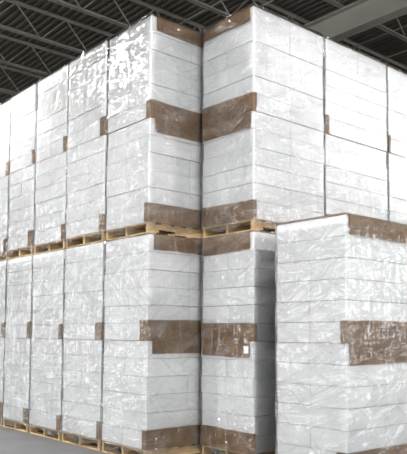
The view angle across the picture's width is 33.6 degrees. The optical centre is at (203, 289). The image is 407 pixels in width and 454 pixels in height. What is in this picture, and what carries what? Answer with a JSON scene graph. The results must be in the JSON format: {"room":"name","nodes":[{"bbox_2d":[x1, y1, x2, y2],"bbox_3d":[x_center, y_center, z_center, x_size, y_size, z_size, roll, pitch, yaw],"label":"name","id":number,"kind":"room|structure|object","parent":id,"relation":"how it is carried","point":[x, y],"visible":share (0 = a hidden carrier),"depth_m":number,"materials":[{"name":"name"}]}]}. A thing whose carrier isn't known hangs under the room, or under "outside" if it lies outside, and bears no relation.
{"room":"warehouse","nodes":[
{"label":"warehouse","id":0,"kind":"room"},
{"bbox_2d":[0,420,219,453],"bbox_3d":[-0.940,2.959,21.563,50.000,0.200,54.000,4,-5,-40],"label":"floor","id":1,"kind":"structure","parent":0,"point":[12,441],"depth_m":8.47,"materials":[{"name":"concrete"}]},
{"bbox_2d":[0,259,6,425],"bbox_3d":[-2.885,0.859,11.020,1.254,2.545,0.954,4,-5,-41],"label":"load","id":2,"kind":"object","parent":1,"relation":"on","point":[3,275],"visible":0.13,"depth_m":10.35,"materials":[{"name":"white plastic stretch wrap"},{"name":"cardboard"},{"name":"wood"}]},
{"bbox_2d":[0,98,18,260],"bbox_3d":[-2.857,-1.674,11.198,1.255,2.545,0.955,4,-5,-40],"label":"load","id":3,"kind":"object","parent":2,"relation":"on","point":[5,132],"visible":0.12,"depth_m":10.59,"materials":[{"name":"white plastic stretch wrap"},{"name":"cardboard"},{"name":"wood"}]},
{"bbox_2d":[2,254,42,432],"bbox_3d":[-2.299,0.816,10.335,1.255,2.545,0.874,4,-5,-40],"label":"load","id":4,"kind":"object","parent":1,"relation":"on","point":[19,318],"visible":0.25,"depth_m":9.92,"materials":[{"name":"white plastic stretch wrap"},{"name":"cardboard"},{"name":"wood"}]},
{"bbox_2d":[6,82,46,258],"bbox_3d":[-2.282,-1.717,10.512,1.254,2.545,0.874,4,-5,-41],"label":"load","id":5,"kind":"object","parent":4,"relation":"on","point":[23,103],"visible":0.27,"depth_m":10.10,"materials":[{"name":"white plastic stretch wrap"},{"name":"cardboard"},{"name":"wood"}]},
{"bbox_2d":[28,248,78,440],"bbox_3d":[-1.711,0.774,9.652,1.254,2.545,0.940,4,-5,-40],"label":"load","id":6,"kind":"object","parent":1,"relation":"on","point":[47,267],"visible":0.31,"depth_m":9.24,"materials":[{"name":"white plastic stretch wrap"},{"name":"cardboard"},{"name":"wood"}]},
{"bbox_2d":[33,63,77,254],"bbox_3d":[-1.687,-1.759,9.828,1.255,2.545,0.940,4,-5,-41],"label":"load","id":7,"kind":"object","parent":6,"relation":"on","point":[50,195],"visible":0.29,"depth_m":9.43,"materials":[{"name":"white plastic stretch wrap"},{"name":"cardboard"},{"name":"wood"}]},
{"bbox_2d":[60,241,121,450],"bbox_3d":[-1.087,0.729,8.921,1.254,2.545,0.995,4,-5,-40],"label":"load","id":8,"kind":"object","parent":1,"relation":"on","point":[83,265],"visible":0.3,"depth_m":8.50,"materials":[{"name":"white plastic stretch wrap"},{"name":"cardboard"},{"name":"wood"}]},
{"bbox_2d":[65,39,117,247],"bbox_3d":[-1.065,-1.805,9.088,1.254,2.545,0.994,4,-5,-40],"label":"load","id":9,"kind":"object","parent":8,"relation":"on","point":[87,72],"visible":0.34,"depth_m":8.68,"materials":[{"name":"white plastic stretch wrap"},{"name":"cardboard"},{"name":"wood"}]},
{"bbox_2d":[100,232,223,453],"bbox_3d":[-0.467,0.684,8.203,1.255,2.545,0.942,4,-5,-41],"label":"load","id":10,"kind":"object","parent":1,"relation":"on","point":[151,384],"visible":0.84,"depth_m":7.75,"materials":[{"name":"white plastic"}]},
{"bbox_2d":[104,13,202,240],"bbox_3d":[-0.443,-1.849,8.378,1.254,2.545,0.940,4,-5,-40],"label":"load","id":11,"kind":"object","parent":10,"relation":"on","point":[153,185],"visible":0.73,"depth_m":7.93,"materials":[{"name":"white plastic"}]},
{"bbox_2d":[200,230,275,453],"bbox_3d":[0.716,0.675,7.961,1.254,2.545,0.910,4,-5,-40],"label":"load","id":12,"kind":"object","parent":1,"relation":"on","point":[238,374],"visible":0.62,"depth_m":7.46,"materials":[{"name":"white plastic"}]},
{"bbox_2d":[201,3,325,238],"bbox_3d":[0.730,-1.859,8.121,1.250,2.545,0.910,4,-5,-40],"label":"load","id":13,"kind":"object","parent":12,"relation":"on","point":[263,70],"visible":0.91,"depth_m":7.75,"materials":[{"name":"white plastic"}]},
{"bbox_2d":[275,212,406,453],"bbox_3d":[1.485,0.608,6.892,1.265,2.545,0.916,4,-5,-41],"label":"load","id":14,"kind":"object","parent":1,"relation":"on","point":[341,278],"visible":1,"depth_m":6.48,"materials":[{"name":"white plastic"}]},
{"bbox_3d":[1.681,0.737,8.784,1.324,2.545,0.909,4,-5,-41],"label":"load","id":15,"kind":"object","parent":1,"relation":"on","visible":0},
{"bbox_2d":[323,36,388,220],"bbox_3d":[1.704,-1.796,8.956,1.324,2.545,0.910,4,-5,-40],"label":"load","id":16,"kind":"object","parent":15,"relation":"on","point":[356,94],"visible":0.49,"depth_m":8.61,"materials":[{"name":"white plastic"}]},
{"bbox_3d":[2.681,0.800,9.621,1.274,2.545,0.909,4,-5,-40],"label":"load","id":17,"kind":"object","parent":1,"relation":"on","visible":0},
{"bbox_2d":[386,65,406,223],"bbox_3d":[2.687,-1.733,9.796,1.275,2.545,0.910,4,-5,-41],"label":"load","id":18,"kind":"object","parent":17,"relation":"on","point":[396,78],"visible":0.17,"depth_m":9.22,"materials":[{"name":"white plastic"}]},
{"bbox_2d":[0,0,406,103],"bbox_3d":[-0.866,-5.044,22.122,50.060,0.045,54.000,4,-5,-40],"label":"ceiling","id":19,"kind":"structure","parent":0,"point":[387,45],"depth_m":14.17,"materials":[{"name":"metal"}]},
{"bbox_2d":[0,0,406,59],"bbox_3d":[-0.586,-4.674,22.338,46.828,0.552,53.400,4,-5,-40],"label":"joist bridging","id":20,"kind":"object","parent":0,"point":[2,0],"depth_m":13.97,"materials":[{"name":"paint"}]},
{"bbox_3d":[16.684,-2.408,1.269,50.000,8.400,0.200,4,-5,-40],"label":"wall","id":21,"kind":"structure","parent":0,"visible":0},
{"bbox_2d":[304,0,406,41],"bbox_3d":[-3.784,-4.356,19.583,0.240,0.460,53.960,4,-5,-40],"label":"girder","id":22,"kind":"object","parent":21,"relation":"attached to","point":[359,16],"visible":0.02,"depth_m":11.94,"materials":[{"name":"metal"}]},
{"bbox_2d":[48,0,206,31],"bbox_3d":[3.391,-5.015,17.067,49.970,0.606,0.100,4,-5,-40],"label":"joist","id":23,"kind":"object","parent":22,"relation":"on","point":[60,2],"visible":0.15,"depth_m":12.84,"materials":[{"name":"paint"}]},
{"bbox_2d":[324,0,406,41],"bbox_3d":[5.469,-5.165,14.638,49.970,0.606,0.100,4,-5,-40],"label":"joist","id":24,"kind":"object","parent":22,"relation":"on","point":[333,2],"visible":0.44,"depth_m":12.97,"materials":[{"name":"paint"}]},
{"bbox_3d":[7.395,-3.641,29.102,0.240,0.460,53.960,4,-5,-40],"label":"girder","id":25,"kind":"object","parent":21,"relation":"attached to","visible":0},
{"bbox_2d":[0,65,43,93],"bbox_3d":[0.275,-4.789,20.710,49.970,0.606,0.100,4,-5,-40],"label":"joist","id":26,"kind":"object","parent":25,"relation":"on","point":[3,67],"visible":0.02,"depth_m":16.51,"materials":[{"name":"paint"}]},
{"bbox_2d":[0,34,75,75],"bbox_3d":[1.313,-4.864,19.496,49.970,0.606,0.100,4,-5,-40],"label":"joist","id":27,"kind":"object","parent":25,"relation":"on","point":[28,44],"visible":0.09,"depth_m":15.05,"materials":[{"name":"paint"}]},
{"bbox_2d":[0,0,113,53],"bbox_3d":[2.353,-4.939,18.282,49.970,0.606,0.100,4,-5,-40],"label":"joist","id":28,"kind":"object","parent":25,"relation":"on","point":[14,2],"visible":0.16,"depth_m":13.61,"materials":[{"name":"paint"}]},
{"bbox_2d":[186,0,406,69],"bbox_3d":[4.430,-5.090,15.853,49.970,0.606,0.100,4,-5,-40],"label":"joist","id":29,"kind":"object","parent":25,"relation":"on","point":[196,2],"visible":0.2,"depth_m":13.49,"materials":[{"name":"paint"}]}
]}

